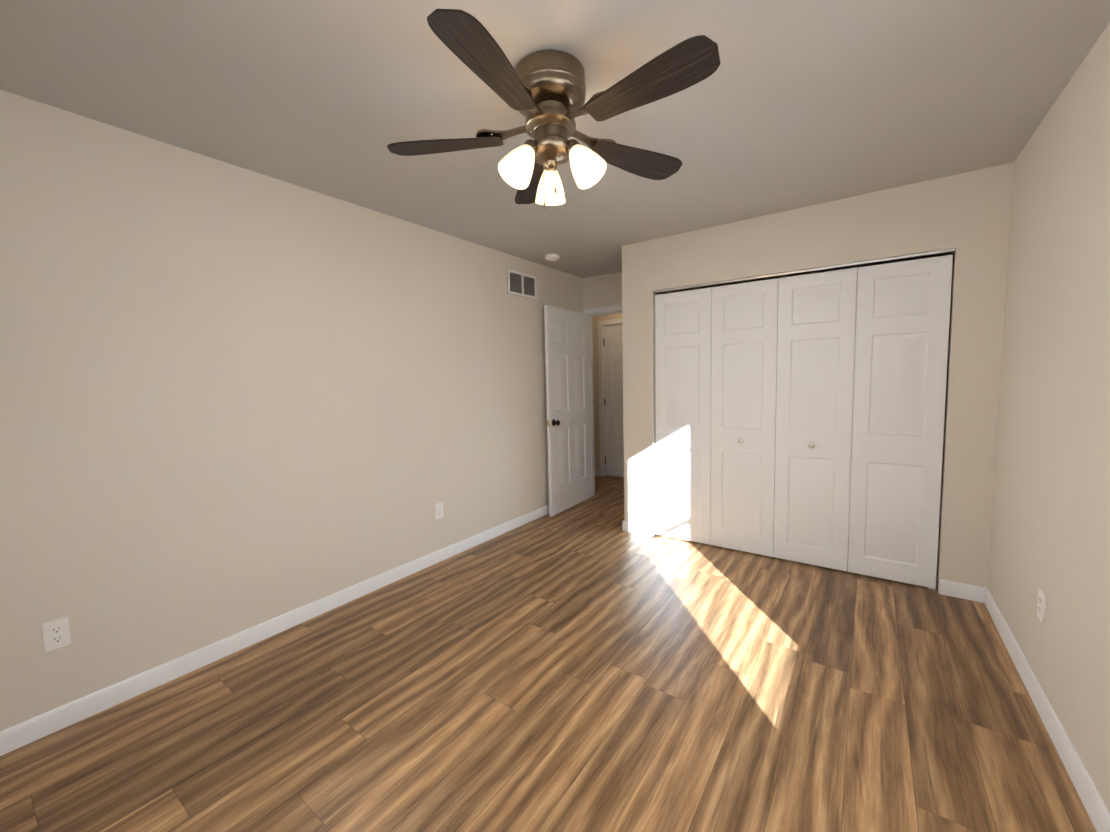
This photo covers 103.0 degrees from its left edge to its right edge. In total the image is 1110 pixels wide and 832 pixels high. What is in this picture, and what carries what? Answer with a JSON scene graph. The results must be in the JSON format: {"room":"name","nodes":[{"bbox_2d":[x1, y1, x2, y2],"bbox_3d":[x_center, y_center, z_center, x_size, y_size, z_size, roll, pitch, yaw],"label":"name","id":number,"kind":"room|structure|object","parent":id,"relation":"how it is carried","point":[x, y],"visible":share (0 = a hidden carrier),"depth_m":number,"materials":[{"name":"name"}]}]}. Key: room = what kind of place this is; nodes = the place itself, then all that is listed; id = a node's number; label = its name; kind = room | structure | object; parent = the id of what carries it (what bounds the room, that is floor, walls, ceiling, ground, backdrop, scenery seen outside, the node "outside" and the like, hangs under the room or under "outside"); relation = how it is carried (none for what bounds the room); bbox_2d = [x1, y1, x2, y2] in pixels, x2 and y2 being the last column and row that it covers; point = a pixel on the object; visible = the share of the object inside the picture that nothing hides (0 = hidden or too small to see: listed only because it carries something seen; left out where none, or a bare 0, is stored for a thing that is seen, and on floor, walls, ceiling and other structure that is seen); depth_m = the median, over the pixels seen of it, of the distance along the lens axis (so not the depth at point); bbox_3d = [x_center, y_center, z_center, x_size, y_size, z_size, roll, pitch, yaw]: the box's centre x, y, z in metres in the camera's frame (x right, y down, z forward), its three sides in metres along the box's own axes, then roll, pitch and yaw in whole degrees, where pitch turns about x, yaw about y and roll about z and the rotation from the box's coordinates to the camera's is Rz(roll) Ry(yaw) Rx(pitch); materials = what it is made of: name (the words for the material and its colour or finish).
{"room":"empty bedroom","nodes":[
{"label":"empty bedroom","id":0,"kind":"room"},
{"bbox_2d":[0,89,583,730],"bbox_3d":[-1.154,-0.095,2.964,0.120,2.440,5.200,2,6,35],"label":"wall","id":1,"kind":"structure","parent":0,"point":[234,399],"depth_m":2.15,"materials":[{"name":"paint"}]},
{"bbox_2d":[41,616,70,652],"bbox_3d":[-1.975,0.865,1.748,0.009,0.115,0.070,2,6,35],"label":"electrical outlet","id":2,"kind":"object","parent":1,"relation":"attached to","point":[56,634],"visible":1,"depth_m":1.75,"materials":[{"name":"white plastic"}]},
{"bbox_2d":[0,505,548,755],"bbox_3d":[-1.070,1.078,3.029,0.013,0.088,4.970,2,6,35],"label":"baseboard","id":3,"kind":"structure","parent":1,"relation":"attached to","point":[24,733],"depth_m":2.17,"materials":[{"name":"white wood"}]},
{"bbox_2d":[435,502,443,518],"bbox_3d":[-0.865,0.708,3.301,0.009,0.115,0.070,2,6,35],"label":"electrical outlet","id":4,"kind":"object","parent":1,"relation":"attached to","point":[439,510],"visible":1,"depth_m":3.30,"materials":[{"name":"white plastic"}]},
{"bbox_2d":[507,269,536,298],"bbox_3d":[-0.295,-1.191,4.003,0.010,0.210,0.400,2,6,35],"label":"air vent","id":5,"kind":"object","parent":1,"relation":"in","point":[521,284],"visible":1,"depth_m":3.99,"materials":[{"name":"white metal"}]},
{"bbox_2d":[0,475,1096,831],"bbox_3d":[-0.033,1.138,2.910,5.134,0.060,6.370,2,6,35],"label":"floor","id":6,"kind":"structure","parent":0,"point":[588,665],"depth_m":1.77,"materials":[{"name":"brown wood"}]},
{"bbox_2d":[0,0,1109,277],"bbox_3d":[-0.091,-1.382,2.697,5.134,0.120,6.370,2,6,35],"label":"ceiling","id":7,"kind":"structure","parent":0,"point":[790,104],"depth_m":1.69,"materials":[{"name":"paint"}]},
{"bbox_2d":[545,254,559,260],"bbox_3d":[-0.025,-1.406,3.924,0.132,0.041,0.132,2,6,35],"label":"smoke detector","id":8,"kind":"object","parent":7,"relation":"attached to","point":[551,257],"visible":1,"depth_m":3.88,"materials":[{"name":"white plastic"}]},
{"bbox_2d":[387,9,719,208],"bbox_3d":[-0.002,-0.991,1.573,1.168,0.474,1.179,2,6,35],"label":"ceiling fan","id":9,"kind":"object","parent":7,"relation":"hanging from","point":[543,92],"visible":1,"depth_m":1.50,"materials":[{"name":"brown wood"}]},
{"bbox_2d":[583,272,621,308],"bbox_3d":[0.726,-0.288,4.739,0.875,2.440,0.110,2,6,35],"label":"wall","id":10,"kind":"structure","parent":0,"point":[602,290],"depth_m":4.72,"materials":[{"name":"paint"}]},
{"bbox_2d":[583,304,621,495],"bbox_3d":[0.739,-0.120,4.747,0.941,2.103,0.142,2,6,35],"label":"door frame","id":11,"kind":"structure","parent":10,"relation":"attached to","point":[605,310],"depth_m":4.95,"materials":[{"name":"white wood"}]},
{"bbox_2d":[544,305,590,515],"bbox_3d":[0.175,-0.062,4.555,0.142,2.030,0.826,2,6,35],"label":"entry door","id":12,"kind":"structure","parent":11,"relation":"attached to","point":[568,398],"depth_m":4.50,"materials":[{"name":"white wood"}]},
{"bbox_2d":[592,313,621,468],"bbox_3d":[1.120,-0.378,5.689,3.540,2.440,0.120,2,6,35],"label":"wall","id":13,"kind":"structure","parent":0,"point":[595,319],"depth_m":5.99,"materials":[{"name":"paint"}]},
{"bbox_2d":[595,469,599,475],"bbox_3d":[0.190,0.766,6.386,1.045,0.088,0.013,2,6,35],"label":"baseboard","id":14,"kind":"structure","parent":13,"relation":"attached to","point":[597,471],"depth_m":6.10,"materials":[{"name":"white wood"}]},
{"bbox_2d":[598,319,621,475],"bbox_3d":[0.991,-0.213,5.775,0.886,2.103,0.115,2,6,35],"label":"door frame","id":15,"kind":"structure","parent":13,"relation":"attached to","point":[602,324],"depth_m":5.96,"materials":[{"name":"white wood"}]},
{"bbox_2d":[603,324,623,476],"bbox_3d":[0.974,-0.182,5.757,0.760,2.030,0.098,2,6,35],"label":"hall door","id":16,"kind":"structure","parent":13,"relation":"in","point":[613,369],"depth_m":5.91,"materials":[{"name":"white wood"}]},
{"bbox_2d":[622,162,1013,592],"bbox_3d":[1.559,-0.175,3.164,2.314,2.440,0.110,2,6,35],"label":"wall","id":17,"kind":"structure","parent":0,"point":[967,215],"depth_m":2.63,"materials":[{"name":"paint"}]},
{"bbox_2d":[622,521,639,531],"bbox_3d":[0.836,0.934,4.213,0.013,0.088,0.817,2,6,35],"label":"baseboard","id":18,"kind":"structure","parent":17,"relation":"attached to","point":[626,525],"depth_m":3.85,"materials":[{"name":"white wood"}]},
{"bbox_2d":[654,248,954,589],"bbox_3d":[1.574,0.028,3.144,1.823,2.037,0.082,2,6,35],"label":"closet doors","id":19,"kind":"structure","parent":17,"relation":"in","point":[758,405],"depth_m":3.01,"materials":[{"name":"white wood"}]},
{"bbox_2d":[653,247,955,290],"bbox_3d":[1.538,-0.986,3.041,1.827,0.001,0.018,2,6,35],"label":"trim","id":20,"kind":"structure","parent":17,"relation":"attached to","point":[810,268],"depth_m":2.90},
{"bbox_2d":[988,23,1109,812],"bbox_3d":[1.549,0.005,1.041,0.140,2.440,5.200,2,6,35],"label":"wall","id":21,"kind":"structure","parent":0,"point":[1050,532],"depth_m":1.64,"materials":[{"name":"paint"}]},
{"bbox_2d":[1037,588,1045,622],"bbox_3d":[1.944,0.757,1.765,0.009,0.115,0.070,2,6,35],"label":"electrical outlet","id":22,"kind":"object","parent":21,"relation":"attached to","point":[1041,605],"visible":1,"depth_m":1.75,"materials":[{"name":"white plastic"}]},
{"bbox_2d":[980,587,1109,831],"bbox_3d":[1.283,1.206,0.863,0.013,0.088,4.166,2,6,35],"label":"baseboard","id":23,"kind":"structure","parent":21,"relation":"attached to","point":[1091,799],"depth_m":1.59,"materials":[{"name":"white wood"}]}
]}

